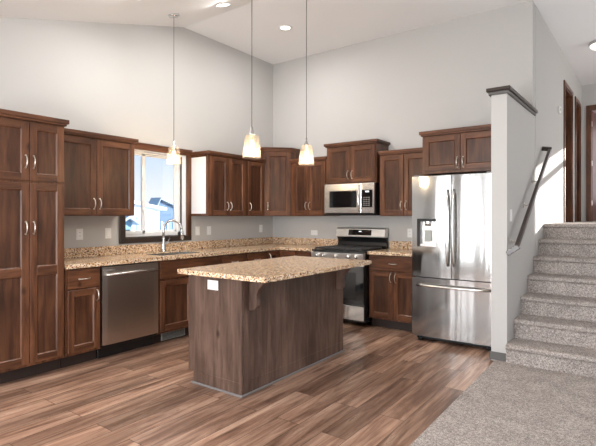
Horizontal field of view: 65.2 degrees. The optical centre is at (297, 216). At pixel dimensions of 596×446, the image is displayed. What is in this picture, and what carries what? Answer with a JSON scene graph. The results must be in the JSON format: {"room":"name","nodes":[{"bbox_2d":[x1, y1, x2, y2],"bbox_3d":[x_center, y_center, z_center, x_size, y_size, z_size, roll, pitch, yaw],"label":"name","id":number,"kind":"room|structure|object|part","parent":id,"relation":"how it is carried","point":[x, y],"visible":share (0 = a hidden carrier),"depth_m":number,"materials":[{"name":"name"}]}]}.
{"room":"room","nodes":[
{"label":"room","id":0,"kind":"room"},
{"bbox_2d":[0,17,272,248],"bbox_3d":[-2.785,-0.602,4.255,0.160,4.100,8.180,0,0,36],"label":"wall","id":1,"kind":"structure","parent":0,"point":[155,85],"depth_m":5.43,"materials":[{"name":"grey paint"}]},
{"bbox_2d":[76,229,82,239],"bbox_3d":[-2.262,0.183,4.826,0.010,0.115,0.072,0,0,36],"label":"outlet plate","id":2,"kind":"object","parent":1,"relation":"attached to","point":[79,232],"visible":1,"depth_m":4.82,"materials":[{"name":"white plastic"}]},
{"bbox_2d":[64,128,138,215],"bbox_3d":[-2.113,-0.417,4.710,0.382,0.820,0.918,0,0,36],"label":"upper cabinet","id":3,"kind":"object","parent":1,"relation":"attached to","point":[98,167],"visible":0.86,"depth_m":4.62,"materials":[{"name":"brown wood"}]},
{"bbox_3d":[-2.126,-0.392,4.444,0.019,0.746,0.423,0,0,36],"label":"door","id":4,"kind":"part","parent":3,"relation":"part of","materials":[{"name":"brown wood"}]},
{"bbox_3d":[-2.120,-0.802,4.715,0.365,0.050,0.918,0,0,36],"label":"crown moulding","id":5,"kind":"part","parent":3,"relation":"part of","materials":[{"name":"brown wood"}]},
{"bbox_3d":[-1.873,-0.392,4.790,0.019,0.746,0.423,0,0,36],"label":"door","id":6,"kind":"part","parent":3,"relation":"part of","materials":[{"name":"brown wood"}]},
{"bbox_2d":[105,228,110,238],"bbox_3d":[-2.073,0.183,5.084,0.010,0.115,0.072,0,0,36],"label":"switch plate","id":7,"kind":"object","parent":1,"relation":"attached to","point":[107,230],"visible":1,"depth_m":5.08,"materials":[{"name":"white plastic"}]},
{"bbox_2d":[119,142,192,243],"bbox_3d":[-1.745,-0.276,5.644,0.189,1.158,1.050,0,0,36],"label":"window","id":8,"kind":"structure","parent":1,"relation":"in","point":[182,162],"depth_m":5.86,"materials":[{"name":"white plastic"}]},
{"bbox_3d":[-1.929,-0.275,5.461,0.047,0.959,0.292,0,0,36],"label":"sash","id":9,"kind":"part","parent":8,"relation":"part of","materials":[{"name":"white plastic"}]},
{"bbox_3d":[-1.799,-0.267,5.683,0.055,1.004,0.864,0,0,36],"label":"frame","id":10,"kind":"part","parent":8,"relation":"part of","materials":[{"name":"white plastic"}]},
{"bbox_3d":[-1.722,-0.275,5.809,0.022,0.959,0.510,0,0,36],"label":"sash","id":11,"kind":"part","parent":8,"relation":"part of","materials":[{"name":"white plastic"}]},
{"bbox_2d":[195,226,199,234],"bbox_3d":[-1.317,0.188,6.117,0.010,0.115,0.072,0,0,36],"label":"switch plate","id":12,"kind":"object","parent":1,"relation":"attached to","point":[197,229],"visible":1,"depth_m":6.11,"materials":[{"name":"white plastic"}]},
{"bbox_2d":[64,237,337,258],"bbox_3d":[-0.971,0.372,5.554,1.230,0.100,3.635,0,0,36],"label":"backsplash","id":13,"kind":"structure","parent":1,"relation":"attached to","point":[139,248],"depth_m":5.93,"materials":[{"name":"stone"}]},
{"bbox_2d":[207,226,210,234],"bbox_3d":[-1.199,0.188,6.279,0.010,0.115,0.072,0,0,36],"label":"outlet plate","id":14,"kind":"object","parent":1,"relation":"attached to","point":[208,227],"visible":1,"depth_m":6.27,"materials":[{"name":"white plastic"}]},
{"bbox_2d":[190,150,265,215],"bbox_3d":[-0.925,-0.417,6.335,0.382,0.820,1.101,0,0,36],"label":"upper cabinet","id":15,"kind":"object","parent":1,"relation":"attached to","point":[222,184],"visible":1,"depth_m":6.06,"materials":[{"name":"brown wood"}]},
{"bbox_3d":[-1.268,-0.397,5.936,0.265,0.720,0.004,0,0,36],"label":"panel","id":16,"kind":"part","parent":15,"relation":"part of","materials":[{"name":"white laminate"}]},
{"bbox_3d":[-1.010,-0.392,5.970,0.019,0.746,0.322,0,0,36],"label":"door","id":17,"kind":"part","parent":15,"relation":"part of","materials":[{"name":"brown wood"}]},
{"bbox_3d":[-0.931,-0.802,6.340,0.365,0.050,1.101,0,0,36],"label":"crown moulding","id":18,"kind":"part","parent":15,"relation":"part of","materials":[{"name":"brown wood"}]},
{"bbox_3d":[-0.816,-0.392,6.235,0.019,0.746,0.322,0,0,36],"label":"door","id":19,"kind":"part","parent":15,"relation":"part of","materials":[{"name":"brown wood"}]},
{"bbox_3d":[-0.590,-0.392,6.543,0.019,0.746,0.330,0,0,36],"label":"door","id":20,"kind":"part","parent":15,"relation":"part of","materials":[{"name":"brown wood"}]},
{"bbox_2d":[0,320,493,445],"bbox_3d":[-1.345,1.398,3.170,3.746,0.100,8.130,0,0,36],"label":"floor","id":21,"kind":"structure","parent":0,"point":[387,386],"depth_m":3.41,"materials":[{"name":"brown wood"}]},
{"bbox_2d":[0,109,68,383],"bbox_3d":[-2.455,0.250,4.006,0.662,2.194,0.664,0,0,36],"label":"pantry cabinet","id":22,"kind":"object","parent":21,"relation":"on","point":[31,145],"visible":1,"depth_m":3.84,"materials":[{"name":"brown wood"}]},
{"bbox_3d":[-2.308,0.468,3.721,0.019,1.490,0.293,0,0,36],"label":"door","id":23,"kind":"part","parent":22,"relation":"part of","materials":[{"name":"brown wood"}]},
{"bbox_3d":[-2.308,-0.537,3.721,0.019,0.480,0.293,0,0,36],"label":"door","id":24,"kind":"part","parent":22,"relation":"part of","materials":[{"name":"brown wood"}]},
{"bbox_3d":[-2.462,-0.820,4.011,0.645,0.055,0.664,0,0,36],"label":"crown moulding","id":25,"kind":"part","parent":22,"relation":"part of","materials":[{"name":"brown wood"}]},
{"bbox_3d":[-2.135,0.468,3.958,0.019,1.490,0.281,0,0,36],"label":"door","id":26,"kind":"part","parent":22,"relation":"part of","materials":[{"name":"brown wood"}]},
{"bbox_3d":[-2.135,-0.537,3.958,0.019,0.480,0.281,0,0,36],"label":"door","id":27,"kind":"part","parent":22,"relation":"part of","materials":[{"name":"brown wood"}]},
{"bbox_2d":[60,266,99,367],"bbox_3d":[-2.174,0.904,4.390,0.662,0.885,0.335,0,0,36],"label":"base cabinet","id":28,"kind":"object","parent":21,"relation":"on","point":[81,285],"visible":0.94,"depth_m":4.21,"materials":[{"name":"brown wood"}]},
{"bbox_3d":[-1.941,0.561,4.222,0.019,0.163,0.300,0,0,36],"label":"drawer","id":29,"kind":"part","parent":28,"relation":"part of","materials":[{"name":"brown wood"}]},
{"bbox_3d":[-1.941,0.935,4.222,0.019,0.555,0.300,0,0,36],"label":"door","id":30,"kind":"part","parent":28,"relation":"part of","materials":[{"name":"brown wood"}]},
{"bbox_2d":[96,261,158,358],"bbox_3d":[-1.875,0.906,4.783,0.646,0.881,0.636,0,0,36],"label":"dishwasher","id":31,"kind":"object","parent":21,"relation":"on","point":[128,292],"visible":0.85,"depth_m":4.58,"materials":[{"name":"silver metal"}]},
{"bbox_3d":[-1.909,1.292,4.809,0.500,0.111,0.636,0,0,36],"label":"toe panel","id":32,"kind":"part","parent":31,"relation":"part of","materials":[{"name":"black metal"}]},
{"bbox_3d":[-1.630,0.548,4.604,0.038,0.022,0.576,0,0,36],"label":"handle","id":33,"kind":"part","parent":31,"relation":"part of","materials":[{"name":"silver metal"}]},
{"bbox_2d":[154,255,219,343],"bbox_3d":[-1.424,0.904,5.415,0.662,0.885,0.900,0,0,36],"label":"base cabinet","id":34,"kind":"object","parent":21,"relation":"on","point":[173,287],"visible":0.39,"depth_m":5.05,"materials":[{"name":"brown wood"}]},
{"bbox_2d":[161,328,184,340],"bbox_3d":[-1.373,1.293,5.127,0.009,0.086,0.325,0,0,36],"label":"vent","id":35,"kind":"object","parent":34,"relation":"attached to","point":[166,336],"depth_m":5.12,"materials":[{"name":"grey metal"}]},
{"bbox_3d":[-1.321,0.948,5.070,0.019,0.530,0.428,0,0,36],"label":"door","id":36,"kind":"part","parent":34,"relation":"part of","materials":[{"name":"brown wood"}]},
{"bbox_3d":[-1.446,0.562,5.431,0.607,0.200,0.900,0,0,36],"label":"apron rail","id":37,"kind":"part","parent":34,"relation":"part of","materials":[{"name":"brown wood"}]},
{"bbox_3d":[-1.193,0.569,5.246,0.019,0.178,0.864,0,0,36],"label":"false drawer","id":38,"kind":"part","parent":34,"relation":"part of","materials":[{"name":"brown wood"}]},
{"bbox_2d":[220,253,245,263],"bbox_3d":[-1.023,0.904,5.963,0.662,0.885,0.442,0,0,36],"label":"base cabinet","id":39,"kind":"object","parent":21,"relation":"on","point":[240,257],"visible":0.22,"depth_m":5.77,"materials":[{"name":"brown wood"}]},
{"bbox_2d":[246,251,265,260],"bbox_3d":[-0.773,0.904,6.305,0.662,0.885,0.394,0,0,36],"label":"base cabinet","id":40,"kind":"object","parent":21,"relation":"on","point":[250,256],"visible":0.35,"depth_m":6.10,"materials":[{"name":"brown wood"}]},
{"bbox_2d":[177,256,370,397],"bbox_3d":[-0.133,0.885,4.133,0.930,0.923,1.590,0,0,36],"label":"kitchen island","id":41,"kind":"object","parent":21,"relation":"on","point":[254,325],"visible":1,"depth_m":3.75,"materials":[{"name":"brown wood"}]},
{"bbox_2d":[208,280,217,290],"bbox_3d":[-0.667,0.536,3.645,0.118,0.075,0.006,0,0,36],"label":"outlet","id":42,"kind":"object","parent":41,"relation":"attached to","point":[212,284],"depth_m":3.64,"materials":[{"name":"white plastic"}]},
{"bbox_3d":[-0.422,0.904,3.478,0.020,0.885,0.020,0,0,36],"label":"corner trim","id":43,"kind":"part","parent":41,"relation":"part of","materials":[{"name":"brown wood"}]},
{"bbox_3d":[-0.198,1.339,4.220,0.554,0.015,1.502,0,0,36],"label":"shoe moulding","id":44,"kind":"part","parent":41,"relation":"part of","materials":[{"name":"grey"}]},
{"bbox_2d":[266,250,296,258],"bbox_3d":[-0.293,0.904,6.758,0.902,0.885,0.891,0,0,36],"label":"base cabinet","id":45,"kind":"object","parent":21,"relation":"on","point":[273,253],"visible":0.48,"depth_m":6.42,"materials":[{"name":"brown wood"}]},
{"bbox_2d":[64,237,337,268],"bbox_3d":[-0.971,0.392,5.554,1.230,0.139,3.635,0,0,36],"label":"countertop","id":46,"kind":"structure","parent":45,"relation":"on","point":[84,257],"depth_m":5.60,"materials":[{"name":"stone"}]},
{"bbox_2d":[161,219,183,251],"bbox_3d":[-1.509,0.226,5.609,0.274,0.390,0.060,0,0,-22],"label":"faucet","id":47,"kind":"object","parent":46,"relation":"on","point":[163,246],"visible":1,"depth_m":5.57,"materials":[{"name":"silver metal"}]},
{"bbox_3d":[-1.510,0.146,5.605,0.239,0.231,0.029,0,0,-20],"label":"spout","id":48,"kind":"part","parent":47,"relation":"part of","materials":[{"name":"silver metal"}]},
{"bbox_2d":[147,251,200,255],"bbox_3d":[-1.433,0.533,5.409,0.394,0.199,0.694,0,0,36],"label":"sink","id":49,"kind":"object","parent":46,"relation":"in","point":[186,252],"visible":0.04,"depth_m":5.63,"materials":[{"name":"silver metal"}]},
{"bbox_3d":[-0.341,0.847,6.410,0.019,0.733,0.246,0,0,36],"label":"door","id":50,"kind":"part","parent":45,"relation":"part of","materials":[{"name":"brown wood"}]},
{"bbox_3d":[-0.146,0.847,6.437,0.256,0.733,0.019,0,0,36],"label":"door","id":51,"kind":"part","parent":45,"relation":"part of","materials":[{"name":"brown wood"}]},
{"bbox_2d":[297,251,311,256],"bbox_3d":[0.272,0.904,6.487,0.320,0.885,0.662,0,0,36],"label":"base cabinet","id":52,"kind":"object","parent":21,"relation":"on","point":[299,253],"visible":0.03,"depth_m":6.26,"materials":[{"name":"brown wood"}]},
{"bbox_2d":[311,227,387,322],"bbox_3d":[0.675,0.724,6.106,0.760,1.148,0.747,0,0,36],"label":"gas range","id":53,"kind":"object","parent":21,"relation":"on","point":[353,242],"visible":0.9,"depth_m":5.79,"materials":[{"name":"silver metal"}]},
{"bbox_3d":[0.492,0.489,5.856,0.760,0.093,0.064,0,0,36],"label":"control panel","id":54,"kind":"part","parent":53,"relation":"part of","materials":[{"name":"silver metal"}]},
{"bbox_2d":[312,248,380,252],"bbox_3d":[0.677,0.434,6.109,0.760,0.016,0.660,0,0,36],"label":"cooktop","id":55,"kind":"object","parent":53,"relation":"in","point":[322,250],"depth_m":5.85,"materials":[{"name":"black metal"}]},
{"bbox_3d":[0.500,1.185,5.868,0.750,0.175,0.027,0,0,36],"label":"storage drawer","id":56,"kind":"part","parent":53,"relation":"part of","materials":[{"name":"silver metal"}]},
{"bbox_3d":[0.500,0.817,5.868,0.750,0.538,0.027,0,0,36],"label":"oven door","id":57,"kind":"part","parent":53,"relation":"part of","materials":[{"name":"black glass"}]},
{"bbox_2d":[343,253,371,322],"bbox_3d":[0.702,0.871,6.143,0.760,0.855,0.655,0,0,36],"label":"oven","id":58,"kind":"object","parent":53,"relation":"in","point":[356,289],"depth_m":5.70,"materials":[{"name":"silver metal"}]},
{"bbox_2d":[369,254,412,330],"bbox_3d":[1.297,0.904,5.737,0.656,0.885,0.662,0,0,36],"label":"base cabinet","id":59,"kind":"object","parent":21,"relation":"on","point":[390,277],"visible":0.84,"depth_m":5.52,"materials":[{"name":"brown wood"}]},
{"bbox_3d":[1.002,0.935,5.597,0.305,0.555,0.019,0,0,36],"label":"door","id":60,"kind":"part","parent":59,"relation":"part of","materials":[{"name":"brown wood"}]},
{"bbox_2d":[367,241,411,256],"bbox_3d":[1.303,0.392,5.745,0.664,0.139,0.642,0,0,36],"label":"countertop","id":61,"kind":"structure","parent":59,"relation":"on","point":[396,248],"depth_m":5.80,"materials":[{"name":"stone"}]},
{"bbox_3d":[1.129,0.561,5.505,0.618,0.163,0.019,0,0,36],"label":"drawer","id":62,"kind":"part","parent":59,"relation":"part of","materials":[{"name":"brown wood"}]},
{"bbox_3d":[1.254,0.935,5.413,0.307,0.555,0.019,0,0,36],"label":"door","id":63,"kind":"part","parent":59,"relation":"part of","materials":[{"name":"brown wood"}]},
{"bbox_2d":[412,171,490,350],"bbox_3d":[1.812,0.448,5.138,0.858,1.800,0.886,0,0,36],"label":"refrigerator","id":64,"kind":"object","parent":21,"relation":"on","point":[451,214],"visible":0.94,"depth_m":4.82,"materials":[{"name":"grey metal"}]},
{"bbox_3d":[1.440,0.107,4.998,0.424,1.082,0.076,0,0,36],"label":"door","id":65,"kind":"part","parent":64,"relation":"part of","materials":[{"name":"silver metal"}]},
{"bbox_3d":[1.549,0.118,4.837,0.026,0.812,0.080,0,0,36],"label":"handle","id":66,"kind":"part","parent":64,"relation":"part of","materials":[{"name":"silver metal"}]},
{"bbox_3d":[1.614,0.971,4.868,0.858,0.625,0.080,0,0,36],"label":"freezer drawer","id":67,"kind":"part","parent":64,"relation":"part of","materials":[{"name":"silver metal"}]},
{"bbox_2d":[415,334,490,346],"bbox_3d":[1.858,0.448,5.201,0.850,1.730,0.730,0,0,36],"label":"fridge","id":68,"kind":"object","parent":64,"relation":"in","point":[420,336],"depth_m":4.93,"materials":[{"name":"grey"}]},
{"bbox_3d":[1.601,0.118,4.799,0.026,0.812,0.080,0,0,36],"label":"handle","id":69,"kind":"part","parent":64,"relation":"part of","materials":[{"name":"silver metal"}]},
{"bbox_3d":[1.582,0.736,4.808,0.772,0.028,0.081,0,0,36],"label":"handle","id":70,"kind":"part","parent":64,"relation":"part of","materials":[{"name":"silver metal"}]},
{"bbox_3d":[1.789,0.107,4.743,0.428,1.082,0.076,0,0,36],"label":"door","id":71,"kind":"part","parent":64,"relation":"part of","materials":[{"name":"silver metal"}]},
{"bbox_2d":[0,0,595,84],"bbox_3d":[2.528,-1.827,4.625,8.280,1.410,15.350,0,0,36],"label":"ceiling","id":72,"kind":"structure","parent":0,"point":[250,27],"depth_m":5.58,"materials":[{"name":"white paint"}]},
{"bbox_2d":[168,13,179,158],"bbox_3d":[-1.387,-1.427,5.202,0.160,1.690,0.160,0,0,36],"label":"pendant light","id":73,"kind":"object","parent":72,"relation":"hanging from","point":[174,15],"visible":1,"depth_m":5.19,"materials":[{"name":"white glass"}]},
{"bbox_2d":[215,2,231,7],"bbox_3d":[-0.818,-2.332,5.133,0.190,0.059,0.190,0,0,36],"label":"recessed light","id":74,"kind":"object","parent":72,"relation":"in","point":[226,4],"visible":1,"depth_m":5.12,"materials":[{"name":"white plastic"}]},
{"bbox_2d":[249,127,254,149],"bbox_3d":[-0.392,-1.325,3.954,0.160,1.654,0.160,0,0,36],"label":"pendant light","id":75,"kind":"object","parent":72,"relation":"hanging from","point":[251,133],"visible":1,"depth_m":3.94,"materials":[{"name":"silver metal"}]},
{"bbox_3d":[-0.392,-0.606,3.954,0.042,0.084,0.042,0,0,36],"label":"bulb","id":76,"kind":"part","parent":75,"relation":"part of","materials":[{"name":"white glass"}]},
{"bbox_2d":[249,127,254,139],"bbox_3d":[-0.392,-0.704,3.954,0.056,0.112,0.056,0,0,36],"label":"socket","id":77,"kind":"object","parent":75,"relation":"attached to","point":[251,133],"depth_m":3.94,"materials":[{"name":"silver metal"}]},
{"bbox_2d":[278,25,292,30],"bbox_3d":[-0.163,-2.408,5.942,0.190,0.008,0.190,0,0,36],"label":"recessed light","id":78,"kind":"object","parent":72,"relation":"in","point":[281,27],"visible":1,"depth_m":5.93,"materials":[{"name":"white plastic"}]},
{"bbox_2d":[304,0,308,157],"bbox_3d":[0.084,-1.446,4.603,0.160,1.872,0.160,0,0,36],"label":"pendant light","id":79,"kind":"object","parent":72,"relation":"hanging from","point":[306,144],"visible":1,"depth_m":4.60,"materials":[{"name":"white glass"}]},
{"bbox_2d":[304,138,308,149],"bbox_3d":[0.084,-0.716,4.603,0.056,0.112,0.056,0,0,36],"label":"socket","id":80,"kind":"object","parent":79,"relation":"attached to","point":[306,144],"depth_m":4.59,"materials":[{"name":"silver metal"}]},
{"bbox_3d":[0.084,-1.550,4.603,0.007,1.590,0.006,0,0,36],"label":"cord","id":81,"kind":"part","parent":79,"relation":"part of","materials":[{"name":"grey plastic"}]},
{"bbox_2d":[588,40,595,49],"bbox_3d":[4.183,-2.353,6.431,0.300,0.117,0.300,0,0,36],"label":"flush ceiling light","id":82,"kind":"object","parent":72,"relation":"attached to","point":[592,44],"visible":1,"depth_m":6.42,"materials":[{"name":"white glass"}]},
{"bbox_2d":[273,0,534,261],"bbox_3d":[1.154,-0.602,6.348,3.728,4.100,0.150,0,0,36],"label":"wall","id":83,"kind":"structure","parent":0,"point":[394,88],"depth_m":6.12,"materials":[{"name":"grey paint"}]},
{"bbox_2d":[246,147,304,215],"bbox_3d":[-0.325,-0.502,6.940,0.635,0.990,0.635,0,0,36],"label":"upper cabinet","id":84,"kind":"object","parent":83,"relation":"attached to","point":[277,165],"visible":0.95,"depth_m":6.73,"materials":[{"name":"brown wood"}]},
{"bbox_3d":[-0.325,-0.970,6.940,0.635,0.055,0.635,0,0,36],"label":"crown moulding","id":85,"kind":"part","parent":84,"relation":"part of","materials":[{"name":"brown wood"}]},
{"bbox_3d":[-0.291,-0.474,6.722,0.349,0.911,0.019,0,0,-9],"label":"door","id":86,"kind":"part","parent":84,"relation":"part of","materials":[{"name":"brown wood"}]},
{"bbox_2d":[290,156,326,215],"bbox_3d":[0.235,-0.417,6.687,0.623,0.820,0.382,0,0,36],"label":"upper cabinet","id":87,"kind":"object","parent":83,"relation":"attached to","point":[308,175],"visible":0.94,"depth_m":6.56,"materials":[{"name":"brown wood"}]},
{"bbox_3d":[0.040,-0.392,6.648,0.255,0.746,0.019,0,0,36],"label":"door","id":88,"kind":"part","parent":87,"relation":"part of","materials":[{"name":"brown wood"}]},
{"bbox_3d":[0.240,-0.802,6.694,0.623,0.050,0.365,0,0,36],"label":"crown moulding","id":89,"kind":"part","parent":87,"relation":"part of","materials":[{"name":"brown wood"}]},
{"bbox_3d":[0.264,-0.392,6.484,0.287,0.746,0.019,0,0,36],"label":"door","id":90,"kind":"part","parent":87,"relation":"part of","materials":[{"name":"brown wood"}]},
{"bbox_2d":[311,230,317,234],"bbox_3d":[0.240,0.238,6.917,0.118,0.075,0.010,0,0,36],"label":"outlet plate","id":91,"kind":"object","parent":83,"relation":"attached to","point":[313,232],"visible":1,"depth_m":6.91,"materials":[{"name":"white plastic"}]},
{"bbox_2d":[324,139,389,184],"bbox_3d":[0.785,-0.712,6.266,0.804,0.550,0.412,0,0,36],"label":"upper cabinet","id":92,"kind":"object","parent":83,"relation":"attached to","point":[358,161],"visible":0.98,"depth_m":6.10,"materials":[{"name":"brown wood"}]},
{"bbox_3d":[0.543,-0.691,6.243,0.356,0.467,0.019,0,0,36],"label":"door","id":93,"kind":"part","parent":92,"relation":"part of","materials":[{"name":"brown wood"}]},
{"bbox_2d":[324,182,379,215],"bbox_3d":[0.766,-0.223,6.237,0.747,0.418,0.478,0,0,36],"label":"microwave","id":94,"kind":"object","parent":92,"relation":"attached to","point":[352,199],"visible":0.98,"depth_m":6.05,"materials":[{"name":"silver metal"}]},
{"bbox_3d":[0.592,-0.238,6.155,0.562,0.388,0.034,0,0,36],"label":"door","id":95,"kind":"part","parent":94,"relation":"part of","materials":[{"name":"silver metal"}]},
{"bbox_3d":[0.778,-0.235,5.968,0.024,0.344,0.059,0,0,36],"label":"handle","id":96,"kind":"part","parent":94,"relation":"part of","materials":[{"name":"silver metal"}]},
{"bbox_3d":[0.894,-0.238,5.933,0.182,0.388,0.034,0,0,36],"label":"control panel","id":97,"kind":"part","parent":94,"relation":"part of","materials":[{"name":"silver metal"}]},
{"bbox_3d":[0.790,-0.962,6.273,0.804,0.050,0.395,0,0,36],"label":"crown moulding","id":98,"kind":"part","parent":92,"relation":"part of","materials":[{"name":"brown wood"}]},
{"bbox_3d":[0.835,-0.691,6.029,0.356,0.467,0.019,0,0,36],"label":"door","id":99,"kind":"part","parent":92,"relation":"part of","materials":[{"name":"brown wood"}]},
{"bbox_2d":[389,241,411,248],"bbox_3d":[1.486,0.372,5.996,0.664,0.100,0.020,0,0,36],"label":"backsplash","id":100,"kind":"structure","parent":83,"relation":"attached to","point":[392,244],"depth_m":6.09,"materials":[{"name":"stone"}]},
{"bbox_2d":[379,147,428,215],"bbox_3d":[1.390,-0.417,5.843,0.665,0.820,0.382,0,0,36],"label":"upper cabinet","id":101,"kind":"object","parent":83,"relation":"attached to","point":[397,167],"visible":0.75,"depth_m":5.77,"materials":[{"name":"brown wood"}]},
{"bbox_3d":[1.174,-0.392,5.818,0.310,0.746,0.019,0,0,36],"label":"door","id":102,"kind":"part","parent":101,"relation":"part of","materials":[{"name":"brown wood"}]},
{"bbox_3d":[1.395,-0.802,5.849,0.665,0.050,0.365,0,0,36],"label":"crown moulding","id":103,"kind":"part","parent":101,"relation":"part of","materials":[{"name":"brown wood"}]},
{"bbox_3d":[1.429,-0.392,5.632,0.310,0.746,0.019,0,0,36],"label":"door","id":104,"kind":"part","parent":101,"relation":"part of","materials":[{"name":"brown wood"}]},
{"bbox_2d":[407,229,411,237],"bbox_3d":[1.450,0.213,6.032,0.072,0.115,0.010,0,0,36],"label":"outlet plate","id":105,"kind":"object","parent":83,"relation":"attached to","point":[409,231],"visible":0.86,"depth_m":6.03,"materials":[{"name":"white plastic"}]},
{"bbox_2d":[419,124,490,175],"bbox_3d":[1.918,-0.722,5.283,0.891,0.480,0.662,0,0,36],"label":"upper cabinet","id":106,"kind":"object","parent":83,"relation":"attached to","point":[461,150],"visible":0.8,"depth_m":5.06,"materials":[{"name":"brown wood"}]},
{"bbox_3d":[1.594,-0.704,5.165,0.405,0.383,0.019,0,0,36],"label":"door","id":107,"kind":"part","parent":106,"relation":"part of","materials":[{"name":"brown wood"}]},
{"bbox_3d":[1.923,-0.934,5.289,0.891,0.055,0.645,0,0,36],"label":"crown moulding","id":108,"kind":"part","parent":106,"relation":"part of","materials":[{"name":"brown wood"}]},
{"bbox_3d":[1.928,-0.704,4.920,0.412,0.383,0.019,0,0,36],"label":"door","id":109,"kind":"part","parent":106,"relation":"part of","materials":[{"name":"brown wood"}]},
{"bbox_2d":[410,360,595,445],"bbox_3d":[1.574,1.392,0.274,4.382,0.112,6.900,0,0,36],"label":"carpet","id":110,"kind":"structure","parent":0,"point":[508,404],"depth_m":3.18,"materials":[{"name":"grey carpet"}]},
{"bbox_2d":[505,224,595,377],"bbox_3d":[3.024,0.718,4.664,1.334,1.260,2.019,0,0,36],"label":"staircase","id":111,"kind":"structure","parent":110,"relation":"on","point":[555,327],"depth_m":4.55,"materials":[{"name":"grey carpet"}]},
{"bbox_2d":[491,93,532,360],"bbox_3d":[2.215,0.105,4.782,0.166,2.485,1.125,0,0,36],"label":"wall","id":112,"kind":"structure","parent":0,"point":[511,123],"depth_m":4.37,"materials":[{"name":"grey paint"}]},
{"bbox_2d":[489,351,505,361],"bbox_3d":[1.866,1.300,4.330,0.164,0.073,0.016,0,0,36],"label":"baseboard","id":113,"kind":"structure","parent":112,"relation":"attached to","point":[493,355],"depth_m":4.33,"materials":[{"name":"grey"}]},
{"bbox_2d":[486,85,537,115],"bbox_3d":[2.238,-1.169,4.815,0.238,0.063,1.285,0,0,36],"label":"trim","id":114,"kind":"structure","parent":112,"relation":"on","point":[508,89],"depth_m":4.39,"materials":[{"name":"brown wood"}]},
{"bbox_2d":[535,5,581,255],"bbox_3d":[3.938,-0.652,7.019,0.140,4.000,4.225,0,0,38],"label":"wall","id":115,"kind":"structure","parent":0,"point":[552,67],"depth_m":6.00,"materials":[{"name":"grey paint"}]},
{"bbox_2d":[506,146,551,255],"bbox_3d":[2.476,-0.242,4.927,0.123,1.202,1.697,0,0,37],"label":"handrail","id":116,"kind":"object","parent":115,"relation":"attached to","point":[518,240],"visible":1,"depth_m":4.70,"materials":[{"name":"brown wood"}]},
{"bbox_2d":[563,80,572,221],"bbox_3d":[4.157,-0.969,7.288,0.158,2.110,0.894,0,0,38],"label":"door","id":117,"kind":"structure","parent":115,"relation":"in","point":[567,92],"depth_m":7.55,"materials":[{"name":"brown wood"}]},
{"bbox_3d":[4.128,-0.932,7.311,0.035,2.016,0.726,0,0,38],"label":"panel","id":118,"kind":"part","parent":117,"relation":"part of","materials":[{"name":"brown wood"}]},
{"bbox_2d":[575,96,580,221],"bbox_3d":[4.822,-0.969,8.152,0.158,2.110,0.714,0,0,38],"label":"door","id":119,"kind":"structure","parent":115,"relation":"in","point":[577,108],"depth_m":8.34,"materials":[{"name":"brown wood"}]},
{"bbox_2d":[548,221,595,223],"bbox_3d":[6.129,0.178,7.448,5.500,0.180,6.140,0,0,36],"label":"floor","id":120,"kind":"structure","parent":0,"point":[577,222],"depth_m":6.94,"materials":[{"name":"grey carpet"}]},
{"bbox_2d":[582,84,595,220],"bbox_3d":[6.928,-0.652,7.397,4.450,4.000,0.120,0,0,36],"label":"wall","id":121,"kind":"structure","parent":0,"point":[588,91],"depth_m":8.54,"materials":[{"name":"grey paint"}]},
{"bbox_3d":[5.969,-1.152,9.770,2.700,2.600,2.580,0,0,36],"label":"wall","id":122,"kind":"structure","parent":0,"visible":0},
{"bbox_2d":[586,105,595,220],"bbox_3d":[5.863,-0.971,8.583,0.880,2.113,0.818,0,0,36],"label":"door","id":123,"kind":"structure","parent":122,"relation":"in","point":[590,115],"depth_m":8.50,"materials":[{"name":"brown wood"}]},
{"bbox_3d":[5.641,-0.929,8.820,0.035,2.015,0.700,0,0,44],"label":"panel","id":124,"kind":"part","parent":123,"relation":"part of","materials":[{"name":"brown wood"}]},
{"label":"outside","id":125,"kind":"structure","parent":0,"visible":0},
{"bbox_3d":[-21.485,2.448,34.299,64.820,0.200,90.000,0,0,36],"label":"ground","id":126,"kind":"structure","parent":125,"visible":0},
{"bbox_2d":[126,216,139,230],"bbox_3d":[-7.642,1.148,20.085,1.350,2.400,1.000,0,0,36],"label":"house","id":127,"kind":"structure","parent":126,"relation":"on","point":[130,220],"depth_m":19.90,"materials":[{"name":"blue"}]},
{"bbox_2d":[132,201,166,230],"bbox_3d":[-9.740,0.793,22.890,5.250,3.110,3.950,0,0,36],"label":"house","id":128,"kind":"structure","parent":126,"relation":"on","point":[152,212],"depth_m":22.37,"materials":[{"name":"white"}]},
{"bbox_2d":[148,197,172,221],"bbox_3d":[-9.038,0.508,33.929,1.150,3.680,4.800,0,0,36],"label":"house","id":129,"kind":"structure","parent":126,"relation":"on","point":[165,215],"depth_m":32.84,"materials":[{"name":"blue"}]},
{"bbox_2d":[160,221,172,229],"bbox_3d":[-7.653,1.318,30.190,0.100,2.060,3.900,0,0,36],"label":"fence","id":130,"kind":"object","parent":126,"relation":"on","point":[169,226],"visible":0.04,"depth_m":29.33,"materials":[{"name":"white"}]}
]}

